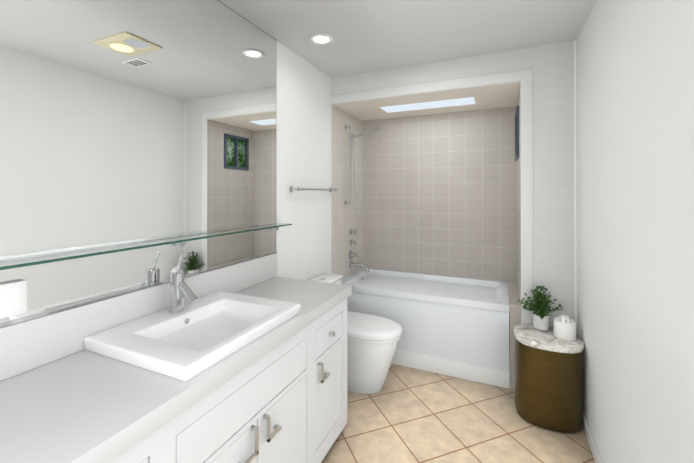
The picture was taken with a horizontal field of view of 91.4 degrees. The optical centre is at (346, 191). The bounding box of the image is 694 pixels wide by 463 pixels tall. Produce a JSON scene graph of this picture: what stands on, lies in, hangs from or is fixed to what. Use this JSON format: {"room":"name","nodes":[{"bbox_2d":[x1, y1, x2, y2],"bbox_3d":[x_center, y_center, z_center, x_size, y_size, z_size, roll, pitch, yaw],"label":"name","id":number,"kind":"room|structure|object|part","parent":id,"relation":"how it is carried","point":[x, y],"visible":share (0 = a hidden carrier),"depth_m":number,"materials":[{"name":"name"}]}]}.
{"room":"bathroom","nodes":[
{"label":"bathroom","id":0,"kind":"room"},
{"bbox_2d":[276,41,362,279],"bbox_3d":[-0.736,0.208,1.829,0.120,2.440,4.410,0,0,24],"label":"wall","id":1,"kind":"structure","parent":0,"point":[303,143],"depth_m":2.72,"materials":[{"name":"paint"}]},
{"bbox_2d":[0,280,26,318],"bbox_3d":[-1.033,0.325,0.978,0.024,0.120,0.165,0,0,24],"label":"electrical outlet plate","id":2,"kind":"object","parent":1,"relation":"attached to","point":[13,298],"visible":1,"depth_m":1.02,"materials":[{"name":"white plastic"}]},
{"bbox_2d":[0,253,275,380],"bbox_3d":[-0.816,0.487,1.487,0.011,0.157,1.682,0,0,24],"label":"backsplash","id":3,"kind":"structure","parent":1,"relation":"attached to","point":[25,345],"depth_m":1.21,"materials":[{"name":"white stone"}]},
{"bbox_2d":[0,0,276,327],"bbox_3d":[-1.001,-0.304,1.081,0.012,1.419,2.583,0,0,24],"label":"mirror","id":4,"kind":"object","parent":1,"relation":"attached to","point":[125,121],"visible":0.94,"depth_m":1.36,"materials":[{"name":"clear glass"}]},
{"bbox_2d":[0,223,291,269],"bbox_3d":[-0.947,0.228,1.070,0.107,0.045,2.611,0,0,24],"label":"glass shelf","id":5,"kind":"object","parent":1,"relation":"attached to","point":[11,263],"visible":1,"depth_m":1.26,"materials":[{"name":"teal"}]},
{"bbox_2d":[289,186,336,191],"bbox_3d":[-0.247,-0.013,2.687,0.067,0.043,0.657,0,0,24],"label":"towel rail","id":6,"kind":"object","parent":1,"relation":"attached to","point":[292,189],"visible":0.98,"depth_m":2.54,"materials":[{"name":"silver metal"}]},
{"bbox_2d":[345,124,379,272],"bbox_3d":[0.177,0.078,3.295,0.339,1.441,0.226,0,0,24],"label":"shower rail","id":7,"kind":"object","parent":1,"relation":"attached to","point":[352,254],"visible":1,"depth_m":3.25,"materials":[{"name":"silver metal"}]},
{"bbox_2d":[219,0,595,77],"bbox_3d":[0.153,-1.043,1.434,2.070,0.060,4.410,0,0,24],"label":"ceiling","id":8,"kind":"structure","parent":0,"point":[372,35],"depth_m":2.09,"materials":[{"name":"paint"}]},
{"bbox_2d":[310,33,332,44],"bbox_3d":[-0.169,-1.003,2.242,0.156,0.011,0.156,0,0,24],"label":"recessed light","id":9,"kind":"object","parent":8,"relation":"in","point":[321,39],"visible":1,"depth_m":2.23,"materials":[{"name":"white"}]},
{"bbox_2d":[332,82,519,120],"bbox_3d":[0.705,-0.775,3.060,1.500,0.005,0.750,0,0,24],"label":"ceiling","id":10,"kind":"structure","parent":0,"point":[505,95],"depth_m":2.95,"materials":[{"name":"paint"}]},
{"bbox_2d":[380,97,474,112],"bbox_3d":[0.718,-0.771,3.054,0.810,0.002,0.230,0,0,24],"label":"skylight window","id":11,"kind":"structure","parent":10,"relation":"attached to","point":[435,104],"depth_m":3.05,"materials":[{"name":"white glass"}]},
{"bbox_2d":[332,49,520,103],"bbox_3d":[0.703,-0.891,3.056,1.500,0.230,0.760,0,0,24],"label":"wall","id":12,"kind":"structure","parent":0,"point":[491,63],"depth_m":2.66,"materials":[{"name":"paint"}]},
{"bbox_2d":[363,107,515,281],"bbox_3d":[1.089,0.215,3.360,1.950,2.440,0.120,0,0,24],"label":"wall","id":13,"kind":"structure","parent":0,"point":[439,198],"depth_m":3.36,"materials":[{"name":"tile"}]},
{"bbox_2d":[321,364,594,462],"bbox_3d":[0.153,1.457,1.424,2.070,0.060,4.410,0,0,24],"label":"floor","id":14,"kind":"structure","parent":0,"point":[408,415],"depth_m":2.03,"materials":[{"name":"tile"}]},
{"bbox_2d":[104,293,351,462],"bbox_3d":[-0.566,1.026,1.379,0.554,0.800,1.657,0,0,24],"label":"bathroom vanity","id":15,"kind":"object","parent":14,"relation":"on","point":[289,405],"depth_m":1.37,"materials":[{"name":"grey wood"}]},
{"bbox_2d":[0,277,351,462],"bbox_3d":[-0.568,0.596,1.383,0.548,0.059,1.696,0,0,24],"label":"countertop","id":16,"kind":"structure","parent":15,"relation":"on","point":[78,407],"depth_m":0.93,"materials":[{"name":"white stone"}]},
{"bbox_2d":[164,254,199,312],"bbox_3d":[-0.662,0.429,1.440,0.227,0.304,0.064,0,0,24],"label":"faucet","id":17,"kind":"object","parent":16,"relation":"on","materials":[{"name":"silver metal"}]},
{"bbox_2d":[80,289,303,384],"bbox_3d":[-0.573,0.556,1.384,0.506,0.075,0.634,0,0,24],"label":"sink","id":18,"kind":"object","parent":16,"relation":"in","point":[181,346],"depth_m":1.29,"materials":[{"name":"white ceramic"}]},
{"bbox_3d":[-0.347,1.004,1.281,0.022,0.755,1.621,0,0,24],"label":"frame","id":19,"kind":"part","parent":15,"relation":"part of","materials":[{"name":"white paint"}]},
{"bbox_2d":[309,273,402,393],"bbox_3d":[0.055,1.057,2.539,0.725,0.749,0.392,0,0,24],"label":"toilet","id":20,"kind":"object","parent":14,"relation":"on","point":[372,341],"visible":0.56,"depth_m":2.37,"materials":[{"name":"ceramic"}]},
{"bbox_3d":[-0.194,0.702,2.652,0.179,0.030,0.380,0,0,24],"label":"cistern lid","id":21,"kind":"part","parent":20,"relation":"part of","materials":[{"name":"ceramic"}]},
{"bbox_3d":[0.109,1.004,2.515,0.606,0.068,0.392,0,0,24],"label":"lid","id":22,"kind":"part","parent":20,"relation":"part of","materials":[{"name":"ceramic"}]},
{"bbox_2d":[342,268,509,388],"bbox_3d":[0.677,1.134,3.074,1.425,0.600,0.726,0,0,24],"label":"bathtub","id":23,"kind":"object","parent":14,"relation":"on","point":[457,327],"visible":0.73,"depth_m":2.71,"materials":[{"name":"ceramic"}]},
{"bbox_2d":[514,324,583,432],"bbox_3d":[1.279,1.175,2.164,0.380,0.510,0.352,0,0,24],"label":"side table","id":24,"kind":"object","parent":14,"relation":"on","point":[548,379],"visible":0.85,"depth_m":2.02,"materials":[{"name":"brown wood"}]},
{"bbox_2d":[517,286,563,330],"bbox_3d":[1.275,0.772,2.229,0.286,0.295,0.201,0,0,24],"label":"potted plant","id":25,"kind":"object","parent":24,"relation":"on","point":[540,308],"visible":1,"depth_m":2.25,"materials":[{"name":"green plant"}]},
{"bbox_2d":[554,315,575,340],"bbox_3d":[1.371,0.851,2.133,0.120,0.136,0.120,0,0,24],"label":"candle","id":26,"kind":"object","parent":24,"relation":"on","point":[565,327],"visible":1,"depth_m":2.09,"materials":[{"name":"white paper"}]},
{"bbox_2d":[508,281,520,389],"bbox_3d":[1.362,1.126,2.769,0.070,0.612,0.725,0,0,24],"label":"wall","id":27,"kind":"structure","parent":0,"point":[515,314],"depth_m":2.45,"materials":[{"name":"tile"}]},
{"bbox_2d":[516,88,520,303],"bbox_3d":[1.432,0.212,2.723,0.100,2.440,0.759,0,0,24],"label":"wall","id":28,"kind":"structure","parent":0,"point":[518,221],"depth_m":2.70,"materials":[{"name":"tile"}]},
{"bbox_2d":[515,106,518,160],"bbox_3d":[1.425,-0.463,2.794,0.059,0.394,0.404,0,0,24],"label":"alcove window","id":29,"kind":"structure","parent":28,"relation":"in","point":[517,134],"depth_m":2.68,"materials":[{"name":"grey"}]},
{"bbox_2d":[521,41,574,326],"bbox_3d":[1.381,0.210,2.329,0.330,2.440,0.001,0,0,24],"label":"wall","id":30,"kind":"structure","parent":0,"point":[551,66],"depth_m":2.32,"materials":[{"name":"paint"}]},
{"bbox_2d":[331,69,532,309],"bbox_3d":[0.579,-0.011,2.686,1.574,1.685,0.008,0,0,24],"label":"trim","id":31,"kind":"structure","parent":30,"relation":"attached to","point":[524,78],"depth_m":2.39,"materials":[{"name":"white paint"}]},
{"bbox_2d":[574,40,576,333],"bbox_3d":[1.525,0.210,2.261,0.012,2.440,0.004,0,0,24],"label":"trim","id":32,"kind":"structure","parent":30,"relation":"attached to","point":[575,243],"depth_m":2.26,"materials":[{"name":"white"}]},
{"bbox_2d":[576,0,693,462],"bbox_3d":[1.017,0.205,0.974,0.120,2.440,4.290,0,0,24],"label":"wall","id":33,"kind":"structure","parent":0,"point":[635,174],"depth_m":1.26,"materials":[{"name":"paint"}]},
{"bbox_2d":[582,412,602,462],"bbox_3d":[0.820,1.386,0.693,0.012,0.075,3.425,0,0,24],"label":"baseboard","id":34,"kind":"structure","parent":33,"relation":"attached to","point":[592,445],"depth_m":1.86,"materials":[{"name":"white wood"}]}
]}

